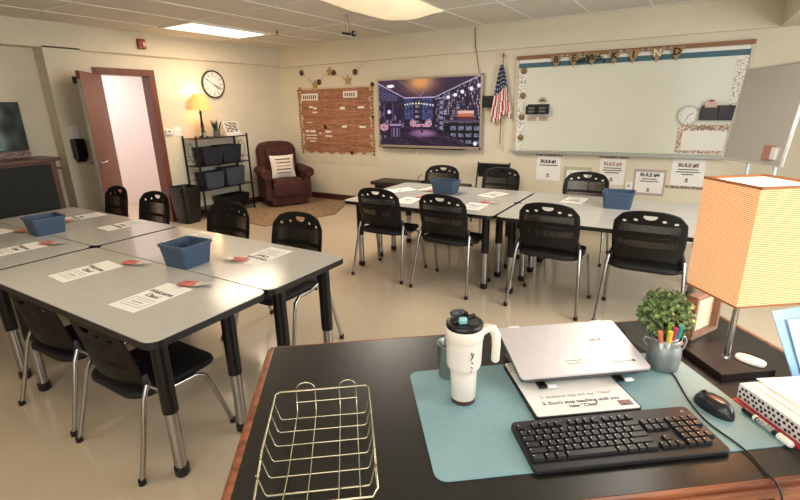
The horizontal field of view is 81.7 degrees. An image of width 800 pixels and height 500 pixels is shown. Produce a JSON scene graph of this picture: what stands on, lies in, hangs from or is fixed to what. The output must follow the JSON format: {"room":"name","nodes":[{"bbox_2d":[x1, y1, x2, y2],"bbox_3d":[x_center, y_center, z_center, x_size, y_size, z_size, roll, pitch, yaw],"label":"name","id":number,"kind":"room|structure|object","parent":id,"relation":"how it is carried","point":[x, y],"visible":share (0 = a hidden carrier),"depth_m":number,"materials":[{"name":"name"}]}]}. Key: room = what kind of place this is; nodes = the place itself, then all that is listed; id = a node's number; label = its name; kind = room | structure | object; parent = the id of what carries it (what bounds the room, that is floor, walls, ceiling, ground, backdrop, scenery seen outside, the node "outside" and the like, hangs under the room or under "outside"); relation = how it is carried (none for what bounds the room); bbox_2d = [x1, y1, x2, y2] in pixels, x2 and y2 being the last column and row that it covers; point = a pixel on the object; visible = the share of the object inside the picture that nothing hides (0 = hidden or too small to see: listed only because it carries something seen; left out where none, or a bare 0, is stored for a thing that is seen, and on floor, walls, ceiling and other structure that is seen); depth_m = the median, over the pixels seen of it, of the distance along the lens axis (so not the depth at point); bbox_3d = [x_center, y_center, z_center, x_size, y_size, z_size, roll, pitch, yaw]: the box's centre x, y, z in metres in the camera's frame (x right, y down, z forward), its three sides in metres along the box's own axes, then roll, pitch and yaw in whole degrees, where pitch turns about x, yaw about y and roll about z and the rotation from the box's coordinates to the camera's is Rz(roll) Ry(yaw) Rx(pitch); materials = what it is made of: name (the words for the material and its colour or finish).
{"room":"classroom","nodes":[
{"label":"classroom","id":0,"kind":"room"},
{"bbox_2d":[101,75,160,203],"bbox_3d":[-4.359,-1.750,6.899,1.950,2.527,3.200,9,20,30],"label":"doorway","id":1,"kind":"structure","parent":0,"point":[125,97],"depth_m":8.06,"materials":[{"name":"paint"}]},
{"bbox_2d":[0,15,284,212],"bbox_3d":[-4.380,-1.266,5.342,0.710,2.527,7.994,9,20,30],"label":"wall","id":2,"kind":"structure","parent":0,"point":[39,59],"depth_m":5.94,"materials":[{"name":"paint"}]},
{"bbox_2d":[0,102,29,151],"bbox_3d":[-4.422,-1.301,4.930,0.022,0.520,0.700,9,20,30],"label":"television","id":3,"kind":"object","parent":2,"relation":"attached to","point":[13,137],"visible":1,"depth_m":5.12,"materials":[{"name":"black plastic"}]},
{"bbox_2d":[67,126,88,161],"bbox_3d":[-3.818,-1.254,5.495,0.100,0.410,0.130,9,20,30],"label":"dispenser","id":4,"kind":"object","parent":2,"relation":"attached to","point":[78,145],"visible":1,"depth_m":5.48,"materials":[{"name":"black plastic"}]},
{"bbox_2d":[72,67,176,221],"bbox_3d":[-3.591,-1.234,5.938,0.493,2.080,1.394,0,17,5],"label":"door","id":5,"kind":"structure","parent":2,"relation":"in","point":[90,85],"depth_m":5.69,"materials":[{"name":"brown wood"}]},
{"bbox_2d":[201,70,224,97],"bbox_3d":[-2.828,-2.510,7.014,0.040,0.400,0.400,9,20,30],"label":"wall clock","id":6,"kind":"object","parent":2,"relation":"attached to","point":[213,85],"visible":1,"depth_m":7.01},
{"bbox_2d":[0,0,712,48],"bbox_3d":[-1.405,-2.019,3.133,10.700,0.100,8.094,9,20,30],"label":"ceiling","id":7,"kind":"structure","parent":0,"point":[494,13],"depth_m":5.08,"materials":[{"name":"tile"}]},
{"bbox_2d":[158,21,270,38],"bbox_3d":[-2.328,-2.799,5.912,0.640,0.020,1.220,9,20,30],"label":"recessed light","id":8,"kind":"object","parent":7,"relation":"in","point":[190,26],"visible":0.97,"depth_m":5.85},
{"bbox_2d":[169,24,261,37],"bbox_3d":[-2.328,-2.801,5.911,0.540,0.008,1.120,9,20,30],"label":"diffuser","id":9,"kind":"object","parent":8,"relation":"attached to","point":[193,28],"depth_m":5.90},
{"bbox_2d":[0,0,707,48],"bbox_3d":[-0.841,-1.873,2.788,9.150,0.016,7.844,9,20,30],"label":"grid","id":10,"kind":"structure","parent":7,"relation":"attached to","point":[77,1],"depth_m":5.13,"materials":[{"name":"metal"}]},
{"bbox_2d":[318,0,444,19],"bbox_3d":[-0.134,-2.407,4.652,0.756,0.109,1.310,9,20,30],"label":"ceiling light","id":11,"kind":"object","parent":7,"relation":"attached to","point":[383,9],"visible":1,"depth_m":4.45,"materials":[{"name":"white plastic"}]},
{"bbox_2d":[0,200,799,499],"bbox_3d":[-1.352,0.490,3.912,10.700,0.100,8.094,9,20,30],"label":"floor","id":12,"kind":"structure","parent":0,"point":[40,459],"depth_m":3.31,"materials":[{"name":"tile"}]},
{"bbox_2d":[0,156,65,218],"bbox_3d":[-4.526,-0.271,4.580,0.480,1.085,2.180,9,20,30],"label":"base cabinet","id":13,"kind":"object","parent":12,"relation":"on","point":[28,185],"visible":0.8,"depth_m":4.99,"materials":[{"name":"brown wood"}]},
{"bbox_2d":[0,150,31,158],"bbox_3d":[-4.418,-0.995,4.953,0.070,0.069,0.780,9,20,30],"label":"sign box","id":14,"kind":"object","parent":13,"relation":"on","point":[15,154],"visible":1,"depth_m":5.13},
{"bbox_2d":[0,223,89,378],"bbox_3d":[-2.734,0.303,3.183,1.530,0.745,0.581,9,20,30],"label":"table","id":15,"kind":"object","parent":12,"relation":"on","point":[10,239],"visible":0.54,"depth_m":2.79,"materials":[{"name":"laminate"}]},
{"bbox_2d":[0,242,47,255],"bbox_3d":[-2.401,-0.004,2.887,0.186,0.002,0.293,10,20,32],"label":"sheet","id":16,"kind":"object","parent":15,"relation":"on","point":[24,247],"visible":1,"depth_m":2.90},
{"bbox_2d":[7,292,136,436],"bbox_3d":[-1.761,0.496,2.560,0.574,0.706,0.522,8,20,28],"label":"mesh chair","id":17,"kind":"object","parent":12,"relation":"on","point":[58,342],"visible":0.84,"depth_m":2.33,"materials":[{"name":"black plastic"}]},
{"bbox_2d":[0,207,174,247],"bbox_3d":[-2.431,0.149,3.656,1.530,0.745,0.581,9,20,30],"label":"table","id":18,"kind":"object","parent":12,"relation":"on","point":[84,231],"visible":0.22,"depth_m":3.37,"materials":[{"name":"grey laminate"}]},
{"bbox_2d":[20,212,65,236],"bbox_3d":[-2.502,-0.181,3.265,0.212,0.120,0.212,11,21,34],"label":"storage bin","id":19,"kind":"object","parent":18,"relation":"on","point":[44,224],"visible":1,"depth_m":3.22,"materials":[{"name":"blue plastic"}]},
{"bbox_2d":[65,212,105,220],"bbox_3d":[-2.576,-0.269,3.753,0.186,0.002,0.293,12,21,36],"label":"sheet","id":20,"kind":"object","parent":18,"relation":"on","point":[90,215],"visible":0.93,"depth_m":3.77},
{"bbox_2d":[97,220,148,230],"bbox_3d":[-2.063,-0.186,3.452,0.186,0.002,0.293,10,21,33],"label":"sheet","id":21,"kind":"object","parent":18,"relation":"on","point":[133,222],"visible":1,"depth_m":3.44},
{"bbox_2d":[105,185,127,216],"bbox_3d":[-2.772,-0.128,4.336,0.574,0.886,0.522,11,21,34],"label":"mesh chair","id":22,"kind":"object","parent":12,"relation":"on","point":[112,208],"visible":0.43,"depth_m":4.43,"materials":[{"name":"black plastic"}]},
{"bbox_2d":[0,248,264,477],"bbox_3d":[-1.402,0.518,2.400,1.530,0.745,0.581,9,20,30],"label":"table","id":23,"kind":"object","parent":12,"relation":"on","point":[85,301],"visible":0.73,"depth_m":2.13,"materials":[{"name":"grey laminate"}]},
{"bbox_2d":[48,260,122,282],"bbox_3d":[-1.671,0.111,2.469,0.186,0.002,0.293,10,21,33],"label":"sheet","id":24,"kind":"object","parent":23,"relation":"on","point":[84,271],"visible":1,"depth_m":2.46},
{"bbox_2d":[108,283,192,312],"bbox_3d":[-1.128,0.212,2.105,0.186,0.002,0.293,8,20,28],"label":"sheet","id":25,"kind":"object","parent":23,"relation":"on","point":[145,299],"visible":1,"depth_m":2.09,"materials":[{"name":"white paper"}]},
{"bbox_2d":[176,281,211,286],"bbox_3d":[-0.985,0.162,2.225,0.165,0.019,0.065,1,17,6],"label":"packet","id":26,"kind":"object","parent":23,"relation":"on","point":[186,283],"visible":1,"depth_m":2.22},
{"bbox_2d":[68,318,235,486],"bbox_3d":[-1.232,0.582,2.249,0.574,0.706,0.522,9,20,30],"label":"mesh chair","id":27,"kind":"object","parent":12,"relation":"on","point":[129,374],"visible":0.92,"depth_m":2.08,"materials":[{"name":"black plastic"}]},
{"bbox_2d":[139,191,169,223],"bbox_3d":[-2.227,-0.034,3.993,0.574,0.886,0.522,9,20,30],"label":"mesh chair","id":28,"kind":"object","parent":12,"relation":"on","point":[145,211],"visible":0.39,"depth_m":4.09,"materials":[{"name":"black plastic"}]},
{"bbox_2d":[168,184,200,223],"bbox_3d":[-3.081,-0.661,6.692,0.380,0.520,0.320,9,20,30],"label":"trash can","id":29,"kind":"object","parent":12,"relation":"on","point":[186,199],"visible":1,"depth_m":6.59,"materials":[{"name":"black plastic"}]},
{"bbox_2d":[181,133,255,218],"bbox_3d":[-2.774,-1.173,7.173,0.322,1.200,0.932,9,20,30],"label":"shelf unit","id":30,"kind":"object","parent":12,"relation":"on","point":[205,207],"visible":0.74,"depth_m":6.89,"materials":[{"name":"black metal"}]},
{"bbox_2d":[188,94,210,137],"bbox_3d":[-2.910,-1.958,6.766,0.325,0.611,0.309,9,20,30],"label":"table lamp","id":31,"kind":"object","parent":30,"relation":"on","point":[199,102],"visible":0.87,"depth_m":6.62,"materials":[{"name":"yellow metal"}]},
{"bbox_2d":[192,146,223,164],"bbox_3d":[-2.866,-1.419,6.949,0.272,0.250,0.372,9,20,30],"label":"storage bin","id":32,"kind":"object","parent":30,"relation":"on","point":[209,155],"visible":0.93,"depth_m":6.85,"materials":[{"name":"black plastic"}]},
{"bbox_2d":[194,166,224,188],"bbox_3d":[-2.875,-1.099,7.021,0.272,0.296,0.391,9,20,30],"label":"basket","id":33,"kind":"object","parent":30,"relation":"on","point":[212,179],"visible":0.93,"depth_m":6.94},
{"bbox_2d":[211,143,241,162],"bbox_3d":[-2.690,-1.513,7.224,0.272,0.260,0.372,9,20,30],"label":"storage bin","id":34,"kind":"object","parent":30,"relation":"on","point":[231,151],"visible":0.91,"depth_m":7.15,"materials":[{"name":"fabric"}]},
{"bbox_2d":[215,162,244,184],"bbox_3d":[-2.673,-1.216,7.334,0.272,0.326,0.411,9,20,30],"label":"basket","id":35,"kind":"object","parent":30,"relation":"on","point":[233,174],"visible":0.96,"depth_m":7.26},
{"bbox_2d":[212,191,249,202],"bbox_3d":[-2.691,-0.832,7.408,0.292,0.130,0.512,9,20,30],"label":"box","id":36,"kind":"object","parent":30,"relation":"on","point":[236,196],"visible":0.88,"depth_m":7.38,"materials":[{"name":"black plastic"}]},
{"bbox_2d":[222,121,240,135],"bbox_3d":[-2.614,-1.887,7.189,0.088,0.213,0.270,9,20,30],"label":"sign","id":37,"kind":"object","parent":30,"relation":"on","point":[231,128],"visible":1,"depth_m":7.17,"materials":[{"name":"white paper"}]},
{"bbox_2d":[100,227,342,346],"bbox_3d":[-1.099,0.364,2.874,1.530,0.745,0.581,9,20,30],"label":"table","id":38,"kind":"object","parent":12,"relation":"on","point":[277,275],"visible":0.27,"depth_m":2.57,"materials":[{"name":"grey laminate"}]},
{"bbox_2d":[157,235,211,269],"bbox_3d":[-1.170,0.015,2.537,0.212,0.125,0.202,8,19,26],"label":"storage bin","id":39,"kind":"object","parent":38,"relation":"on","point":[187,252],"visible":1,"depth_m":2.49,"materials":[{"name":"blue plastic"}]},
{"bbox_2d":[231,247,292,265],"bbox_3d":[-0.786,0.033,2.657,0.186,0.002,0.293,9,20,30],"label":"sheet","id":40,"kind":"object","parent":38,"relation":"on","point":[267,254],"visible":1,"depth_m":2.66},
{"bbox_2d":[207,201,273,340],"bbox_3d":[-1.380,0.114,3.462,0.574,0.886,0.522,8,19,27],"label":"mesh chair","id":41,"kind":"object","parent":12,"relation":"on","point":[225,222],"visible":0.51,"depth_m":3.55,"materials":[{"name":"black plastic"}]},
{"bbox_2d":[235,211,343,344],"bbox_3d":[-0.777,0.225,3.063,0.574,0.886,0.522,9,20,30],"label":"mesh chair","id":42,"kind":"object","parent":12,"relation":"on","point":[296,231],"visible":0.56,"depth_m":3.10,"materials":[{"name":"black plastic"}]},
{"bbox_2d":[234,197,345,226],"bbox_3d":[-1.797,-0.650,7.425,1.800,0.012,1.940,9,20,30],"label":"area rug","id":43,"kind":"object","parent":12,"relation":"on","point":[264,215],"visible":0.65,"depth_m":7.35,"materials":[{"name":"carpet"}]},
{"bbox_2d":[254,141,313,206],"bbox_3d":[-1.994,-1.316,7.843,0.870,1.000,0.832,-10,19,-27],"label":"armchair","id":44,"kind":"object","parent":43,"relation":"on","point":[282,191],"visible":0.9,"depth_m":7.68,"materials":[{"name":"red fabric"}]},
{"bbox_2d":[264,147,289,172],"bbox_3d":[-2.088,-1.507,7.958,0.440,0.496,0.156,-10,19,-27],"label":"cushion","id":45,"kind":"object","parent":44,"relation":"on","point":[268,151],"depth_m":7.85,"materials":[{"name":"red fabric"}]},
{"bbox_2d":[269,154,295,177],"bbox_3d":[-1.963,-1.400,7.750,0.400,0.369,0.171,-10,19,-27],"label":"throw pillow","id":46,"kind":"object","parent":44,"relation":"on","point":[282,166],"visible":1,"depth_m":7.70,"materials":[{"name":"fabric"}]},
{"bbox_2d":[271,176,302,187],"bbox_3d":[-1.950,-1.151,7.815,0.500,0.160,0.600,-10,19,-27],"label":"seat cushion","id":47,"kind":"object","parent":44,"relation":"on","point":[295,181],"depth_m":7.56,"materials":[{"name":"red fabric"}]},
{"bbox_2d":[351,188,426,283],"bbox_3d":[-0.106,-0.203,4.437,0.574,0.860,0.522,9,20,29],"label":"mesh chair","id":48,"kind":"object","parent":12,"relation":"on","point":[391,224],"visible":1,"depth_m":4.22,"materials":[{"name":"plastic"}]},
{"bbox_2d":[370,178,471,216],"bbox_3d":[0.296,-0.798,7.021,1.520,0.450,0.400,9,20,30],"label":"console","id":49,"kind":"object","parent":12,"relation":"on","point":[382,183],"visible":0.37,"depth_m":7.10,"materials":[{"name":"brown wood"}]},
{"bbox_2d":[344,191,514,288],"bbox_3d":[0.257,-0.127,4.458,1.530,0.690,0.606,9,20,30],"label":"table","id":50,"kind":"object","parent":12,"relation":"on","point":[489,212],"visible":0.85,"depth_m":4.20,"materials":[{"name":"grey laminate"}]},
{"bbox_2d":[406,165,461,245],"bbox_3d":[0.434,-0.564,5.565,0.574,0.860,0.522,8,19,27],"label":"mesh chair","id":51,"kind":"object","parent":12,"relation":"on","point":[446,174],"visible":0.34,"depth_m":5.65,"materials":[{"name":"black plastic"}]},
{"bbox_2d":[409,194,490,299],"bbox_3d":[0.451,-0.102,4.077,0.574,0.860,0.522,10,20,32],"label":"mesh chair","id":52,"kind":"object","parent":12,"relation":"on","point":[448,232],"visible":1,"depth_m":3.86,"materials":[{"name":"black plastic"}]},
{"bbox_2d":[384,182,533,268],"bbox_3d":[0.574,-0.288,4.954,1.530,0.690,0.606,9,20,30],"label":"table","id":53,"kind":"object","parent":12,"relation":"on","point":[514,196],"visible":0.56,"depth_m":4.76,"materials":[{"name":"laminate"}]},
{"bbox_2d":[430,178,460,194],"bbox_3d":[0.469,-0.650,4.744,0.262,0.130,0.212,8,20,28],"label":"storage bin","id":54,"kind":"object","parent":53,"relation":"on","point":[439,185],"visible":1,"depth_m":4.68,"materials":[{"name":"blue plastic"}]},
{"bbox_2d":[470,162,510,221],"bbox_3d":[1.206,-0.765,6.266,0.464,0.807,0.540,9,20,30],"label":"folding chair","id":55,"kind":"object","parent":12,"relation":"on","point":[481,167],"visible":0.44,"depth_m":6.31,"materials":[{"name":"black metal"}]},
{"bbox_2d":[479,167,519,232],"bbox_3d":[1.073,-0.489,5.279,0.574,0.860,0.522,10,20,32],"label":"mesh chair","id":56,"kind":"object","parent":12,"relation":"on","point":[497,184],"visible":0.48,"depth_m":5.36,"materials":[{"name":"black plastic"}]},
{"bbox_2d":[221,315,799,499],"bbox_3d":[0.436,0.770,1.435,1.700,0.761,0.787,-3,17,-6],"label":"desk","id":57,"kind":"object","parent":12,"relation":"on","point":[404,467],"visible":0.59,"depth_m":1.10,"materials":[{"name":"brown wood"}]},
{"bbox_2d":[253,379,378,499],"bbox_3d":[-0.190,0.443,1.100,0.256,0.086,0.345,-3,17,-6],"label":"wire tray","id":58,"kind":"object","parent":57,"relation":"on","point":[375,471],"visible":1,"depth_m":1.10,"materials":[{"name":"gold metal"}]},
{"bbox_2d":[410,353,784,481],"bbox_3d":[0.480,0.422,1.269,0.860,0.003,0.445,-3,17,-6],"label":"desk mat","id":59,"kind":"object","parent":57,"relation":"on","point":[476,440],"visible":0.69,"depth_m":1.21,"materials":[{"name":"leather"}]},
{"bbox_2d":[436,336,450,379],"bbox_3d":[0.152,0.330,1.403,0.084,0.112,0.087,-3,17,-6],"label":"cup","id":60,"kind":"object","parent":59,"relation":"on","point":[444,370],"visible":0.37,"depth_m":1.38,"materials":[{"name":"teal plastic"}]},
{"bbox_2d":[445,309,500,405],"bbox_3d":[0.198,0.288,1.260,0.152,0.269,0.102,-3,17,-6],"label":"tumbler","id":61,"kind":"object","parent":59,"relation":"on","point":[465,332],"visible":1,"depth_m":1.22,"materials":[{"name":"white plastic"}]},
{"bbox_2d":[504,354,636,388],"bbox_3d":[0.522,0.341,1.412,0.342,0.066,0.220,-3,17,-6],"label":"laptop stand","id":62,"kind":"object","parent":59,"relation":"on","point":[618,378],"visible":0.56,"depth_m":1.33,"materials":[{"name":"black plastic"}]},
{"bbox_2d":[498,320,650,382],"bbox_3d":[0.521,0.302,1.420,0.390,0.062,0.228,-3,17,-6],"label":"laptop","id":63,"kind":"object","parent":62,"relation":"on","point":[593,348],"visible":1,"depth_m":1.40,"materials":[{"name":"silver metal"}]},
{"bbox_2d":[503,363,640,419],"bbox_3d":[0.483,0.391,1.341,0.295,0.012,0.270,-3,17,-6],"label":"document","id":64,"kind":"object","parent":59,"relation":"on","point":[596,395],"visible":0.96,"depth_m":1.27,"materials":[{"name":"white paper"}]},
{"bbox_2d":[511,406,729,474],"bbox_3d":[0.525,0.452,1.124,0.478,0.023,0.164,-3,17,-6],"label":"keyboard","id":65,"kind":"object","parent":59,"relation":"on","point":[596,441],"visible":1,"depth_m":1.10,"materials":[{"name":"plastic"}]},
{"bbox_2d":[643,331,687,372],"bbox_3d":[0.815,0.309,1.427,0.108,0.104,0.098,-15,22,-38],"label":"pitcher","id":66,"kind":"object","parent":59,"relation":"on","point":[665,360],"visible":0.87,"depth_m":1.39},
{"bbox_2d":[635,286,696,339],"bbox_3d":[0.830,0.216,1.448,0.168,0.192,0.172,-3,17,-6],"label":"topiary ball","id":67,"kind":"object","parent":66,"relation":"in","point":[662,307],"visible":0.87,"depth_m":1.41,"materials":[{"name":"green plant"}]},
{"bbox_2d":[693,389,734,421],"bbox_3d":[0.836,0.406,1.230,0.062,0.036,0.112,-6,18,-14],"label":"computer mouse","id":68,"kind":"object","parent":59,"relation":"on","point":[711,403],"visible":1,"depth_m":1.21,"materials":[{"name":"black plastic"}]},
{"bbox_2d":[741,407,794,447],"bbox_3d":[0.913,0.439,1.153,0.017,0.017,0.139,-3,17,-6],"label":"marker","id":69,"kind":"object","parent":59,"relation":"on","point":[753,416],"visible":1,"depth_m":1.14,"materials":[{"name":"white plastic"}]},
{"bbox_2d":[618,323,782,499],"bbox_3d":[0.805,0.535,1.377,0.038,0.310,0.792,-1,17,1],"label":"cable","id":70,"kind":"object","parent":57,"relation":"on","point":[692,405],"visible":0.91,"depth_m":1.14,"materials":[{"name":"black plastic"}]},
{"bbox_2d":[686,291,721,340],"bbox_3d":[1.060,0.219,1.619,0.170,0.160,0.035,-11,20,-29],"label":"wooden frame","id":71,"kind":"object","parent":57,"relation":"on","point":[708,308],"visible":0.62,"depth_m":1.63,"materials":[{"name":"brown wood"}]},
{"bbox_2d":[681,174,799,380],"bbox_3d":[1.011,0.081,1.365,0.198,0.575,0.198,-3,17,-6],"label":"desk lamp","id":72,"kind":"object","parent":57,"relation":"on","point":[745,253],"visible":0.95,"depth_m":1.28,"materials":[{"name":"fabric"}]},
{"bbox_2d":[735,353,766,367],"bbox_3d":[1.068,0.335,1.411,0.046,0.013,0.080,-13,21,-32],"label":"remote","id":73,"kind":"object","parent":72,"relation":"on","point":[751,360],"visible":1,"depth_m":1.40,"materials":[{"name":"plastic"}]},
{"bbox_2d":[718,177,799,186],"bbox_3d":[1.005,-0.185,1.282,0.190,0.003,0.190,-3,17,-6],"label":"diffuser","id":74,"kind":"object","parent":72,"relation":"attached to","point":[722,181],"depth_m":1.29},
{"bbox_2d":[732,398,799,449],"bbox_3d":[1.056,0.446,1.150,0.250,0.003,0.290,-3,17,-6],"label":"folder","id":75,"kind":"object","parent":57,"relation":"on","point":[737,400],"visible":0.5,"depth_m":1.18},
{"bbox_2d":[737,381,799,442],"bbox_3d":[1.082,0.422,1.146,0.271,0.043,0.300,-3,17,-6],"label":"binder","id":76,"kind":"object","parent":75,"relation":"on","point":[784,418],"visible":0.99,"depth_m":1.18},
{"bbox_2d":[754,384,799,414],"bbox_3d":[1.087,0.400,1.140,0.216,0.002,0.279,-4,17,-8],"label":"loose paper","id":77,"kind":"object","parent":76,"relation":"on","point":[762,387],"visible":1,"depth_m":1.20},
{"bbox_2d":[756,376,799,409],"bbox_3d":[1.100,0.393,1.152,0.216,0.002,0.279,-2,17,-2],"label":"loose paper","id":78,"kind":"object","parent":77,"relation":"on","point":[776,380],"visible":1,"depth_m":1.27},
{"bbox_2d":[767,381,799,405],"bbox_3d":[1.117,0.397,1.132,0.216,0.002,0.279,-5,18,-11],"label":"loose paper","id":79,"kind":"object","parent":78,"relation":"on","point":[790,390],"visible":1,"depth_m":1.22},
{"bbox_2d":[771,307,799,376],"bbox_3d":[1.212,0.272,1.335,0.252,0.221,0.111,-3,17,-6],"label":"sign holder","id":80,"kind":"object","parent":57,"relation":"on","point":[787,321],"visible":0.81,"depth_m":1.34,"materials":[{"name":"blue plastic"}]},
{"bbox_2d":[503,202,590,320],"bbox_3d":[1.200,0.012,3.659,0.574,0.860,0.522,10,20,31],"label":"mesh chair","id":81,"kind":"object","parent":12,"relation":"on","point":[566,247],"visible":1,"depth_m":3.45,"materials":[{"name":"black plastic"}]},
{"bbox_2d":[543,171,608,266],"bbox_3d":[1.855,-0.349,4.775,0.574,0.860,0.522,9,20,30],"label":"mesh chair","id":82,"kind":"object","parent":12,"relation":"on","point":[575,175],"visible":0.48,"depth_m":4.84,"materials":[{"name":"black plastic"}]},
{"bbox_2d":[497,203,699,301],"bbox_3d":[1.581,0.086,3.680,1.530,0.690,0.606,9,20,30],"label":"table","id":83,"kind":"object","parent":12,"relation":"on","point":[590,219],"visible":0.2,"depth_m":3.68,"materials":[{"name":"laminate"}]},
{"bbox_2d":[520,192,699,297],"bbox_3d":[1.898,-0.074,4.176,1.530,0.690,0.606,9,20,30],"label":"table","id":84,"kind":"object","parent":12,"relation":"on","point":[686,210],"visible":0.29,"depth_m":4.05,"materials":[{"name":"grey laminate"}]},
{"bbox_2d":[561,197,588,203],"bbox_3d":[1.607,-0.458,4.264,0.186,0.002,0.293,10,20,32],"label":"sheet","id":85,"kind":"object","parent":84,"relation":"on","point":[575,200],"visible":1,"depth_m":4.25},
{"bbox_2d":[602,188,635,209],"bbox_3d":[1.852,-0.432,3.930,0.252,0.140,0.212,8,19,26],"label":"storage bin","id":86,"kind":"object","parent":84,"relation":"on","point":[622,199],"visible":1,"depth_m":3.86,"materials":[{"name":"blue plastic"}]},
{"bbox_2d":[591,211,688,320],"bbox_3d":[1.768,0.100,3.336,0.574,0.860,0.522,9,20,30],"label":"mesh chair","id":87,"kind":"object","parent":12,"relation":"on","point":[659,256],"visible":0.97,"depth_m":3.13,"materials":[{"name":"black plastic"}]},
{"bbox_2d":[721,61,799,175],"bbox_3d":[3.113,-0.691,4.131,0.556,1.822,0.890,1,17,7],"label":"board","id":88,"kind":"object","parent":12,"relation":"on","point":[767,110],"visible":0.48,"depth_m":3.96,"materials":[{"name":"silver metal"}]},
{"bbox_2d":[760,145,779,160],"bbox_3d":[3.052,-0.799,3.815,0.047,0.123,0.178,1,17,7],"label":"eraser","id":89,"kind":"object","parent":88,"relation":"attached to","point":[770,152],"visible":1,"depth_m":3.80,"materials":[{"name":"white plastic"}]},
{"bbox_2d":[277,0,799,203],"bbox_3d":[-0.507,-0.650,3.094,8.750,2.527,8.044,9,20,30],"label":"wall","id":90,"kind":"structure","parent":0,"point":[775,24],"depth_m":6.13,"materials":[{"name":"paint"}]},
{"bbox_2d":[299,61,364,88],"bbox_3d":[-1.118,-2.865,7.515,1.370,0.460,0.008,9,20,30],"label":"garland","id":91,"kind":"object","parent":90,"relation":"attached to","point":[329,71],"visible":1,"depth_m":7.50,"materials":[{"name":"gold metal"}]},
{"bbox_2d":[312,192,355,199],"bbox_3d":[1.549,-0.505,6.583,8.500,0.100,0.012,9,20,30],"label":"baseboard","id":92,"kind":"structure","parent":90,"relation":"attached to","point":[314,194],"depth_m":8.20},
{"bbox_2d":[297,85,375,155],"bbox_3d":[-1.083,-2.149,7.731,1.594,1.096,0.014,9,20,30],"label":"bulletin board","id":93,"kind":"object","parent":90,"relation":"attached to","point":[336,119],"visible":1,"depth_m":7.70,"materials":[{"name":"fabric"}]},
{"bbox_2d":[302,154,378,165],"bbox_3d":[-1.046,-1.543,7.910,1.650,0.140,0.005,9,20,30],"label":"strip","id":94,"kind":"object","parent":90,"relation":"attached to","point":[335,159],"visible":1,"depth_m":7.88,"materials":[{"name":"paper"}]},
{"bbox_2d":[377,73,484,149],"bbox_3d":[0.407,-1.996,6.771,1.700,1.012,0.110,9,20,30],"label":"wall screen","id":95,"kind":"object","parent":90,"relation":"attached to","point":[445,112],"visible":1,"depth_m":6.69,"materials":[{"name":"multicoloured glass"}]},
{"bbox_2d":[490,53,510,147],"bbox_3d":[1.361,-1.986,6.168,0.282,1.220,0.102,9,20,30],"label":"flag","id":96,"kind":"object","parent":90,"relation":"attached to","point":[501,106],"visible":1,"depth_m":6.13,"materials":[{"name":"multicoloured fabric"}]},
{"bbox_2d":[536,156,560,180],"bbox_3d":[1.963,-1.081,6.133,0.310,0.310,0.007,9,20,30],"label":"poster","id":97,"kind":"object","parent":90,"relation":"attached to","point":[548,168],"visible":1,"depth_m":6.13,"materials":[{"name":"white paper"}]},
{"bbox_2d":[562,166,591,191],"bbox_3d":[2.282,-0.911,5.985,0.340,0.320,0.006,9,20,30],"label":"poster","id":98,"kind":"object","parent":90,"relation":"attached to","point":[567,170],"visible":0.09,"depth_m":5.97,"materials":[{"name":"white paper"}]},
{"bbox_2d":[599,158,625,184],"bbox_3d":[2.630,-0.969,5.744,0.290,0.320,0.007,9,20,30],"label":"poster","id":99,"kind":"object","parent":90,"relation":"attached to","point":[613,169],"visible":1,"depth_m":5.73,"materials":[{"name":"white paper"}]},
{"bbox_2d":[551,46,685,67],"bbox_3d":[2.462,-2.232,5.367,1.445,0.162,0.036,9,20,30],"label":"bunting","id":100,"kind":"object","parent":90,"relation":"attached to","point":[676,51],"visible":1,"depth_m":5.36,"materials":[{"name":"brown paper"}]},
{"bbox_2d":[578,54,605,62],"bbox_3d":[2.269,-2.256,5.474,0.324,0.124,0.023,9,20,30],"label":"greenery","id":101,"kind":"object","parent":100,"relation":"on","point":[589,57],"depth_m":5.49,"materials":[{"name":"green plant"}]},
{"bbox_2d":[511,39,756,159],"bbox_3d":[2.571,-1.731,5.494,2.480,1.215,0.075,9,20,30],"label":"whiteboard","id":102,"kind":"object","parent":90,"relation":"attached to","point":[624,108],"visible":0.85,"depth_m":5.47,"materials":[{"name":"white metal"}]},
{"bbox_2d":[525,104,549,113],"bbox_3d":[1.770,-1.813,5.963,0.286,0.124,0.072,9,20,30],"label":"rack","id":103,"kind":"object","parent":102,"relation":"attached to","point":[531,108],"visible":1,"depth_m":5.94,"materials":[{"name":"black plastic"}]},
{"bbox_2d":[511,149,722,159],"bbox_3d":[2.540,-1.179,5.692,2.380,0.045,0.075,9,20,30],"label":"marker tray","id":104,"kind":"object","parent":102,"relation":"on","point":[587,152],"depth_m":5.59,"materials":[{"name":"metal"}]},
{"bbox_2d":[678,105,699,124],"bbox_3d":[3.214,-1.501,5.158,0.210,0.210,0.040,9,20,30],"label":"clock","id":105,"kind":"object","parent":102,"relation":"attached to","point":[688,115],"visible":1,"depth_m":5.16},
{"bbox_2d":[675,125,729,153],"bbox_3d":[3.373,-1.234,5.163,0.500,0.310,0.002,9,20,30],"label":"frame","id":106,"kind":"object","parent":102,"relation":"attached to","point":[703,139],"visible":0.95,"depth_m":5.17,"materials":[{"name":"paper"}]},
{"bbox_2d":[699,100,735,119],"bbox_3d":[3.438,-1.509,4.989,0.336,0.214,0.080,9,20,30],"label":"rack","id":107,"kind":"object","parent":102,"relation":"attached to","point":[711,110],"visible":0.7,"depth_m":4.98,"materials":[{"name":"black plastic"}]},
{"bbox_2d":[632,169,666,195],"bbox_3d":[2.990,-0.811,5.564,0.340,0.310,0.007,9,20,30],"label":"poster","id":108,"kind":"object","parent":90,"relation":"attached to","point":[650,182],"visible":1,"depth_m":5.56,"materials":[{"name":"white paper"}]},
{"bbox_2d":[669,159,706,186],"bbox_3d":[3.312,-0.888,5.333,0.330,0.300,0.007,9,20,30],"label":"poster","id":109,"kind":"object","parent":90,"relation":"attached to","point":[683,172],"visible":1,"depth_m":5.33,"materials":[{"name":"white paper"}]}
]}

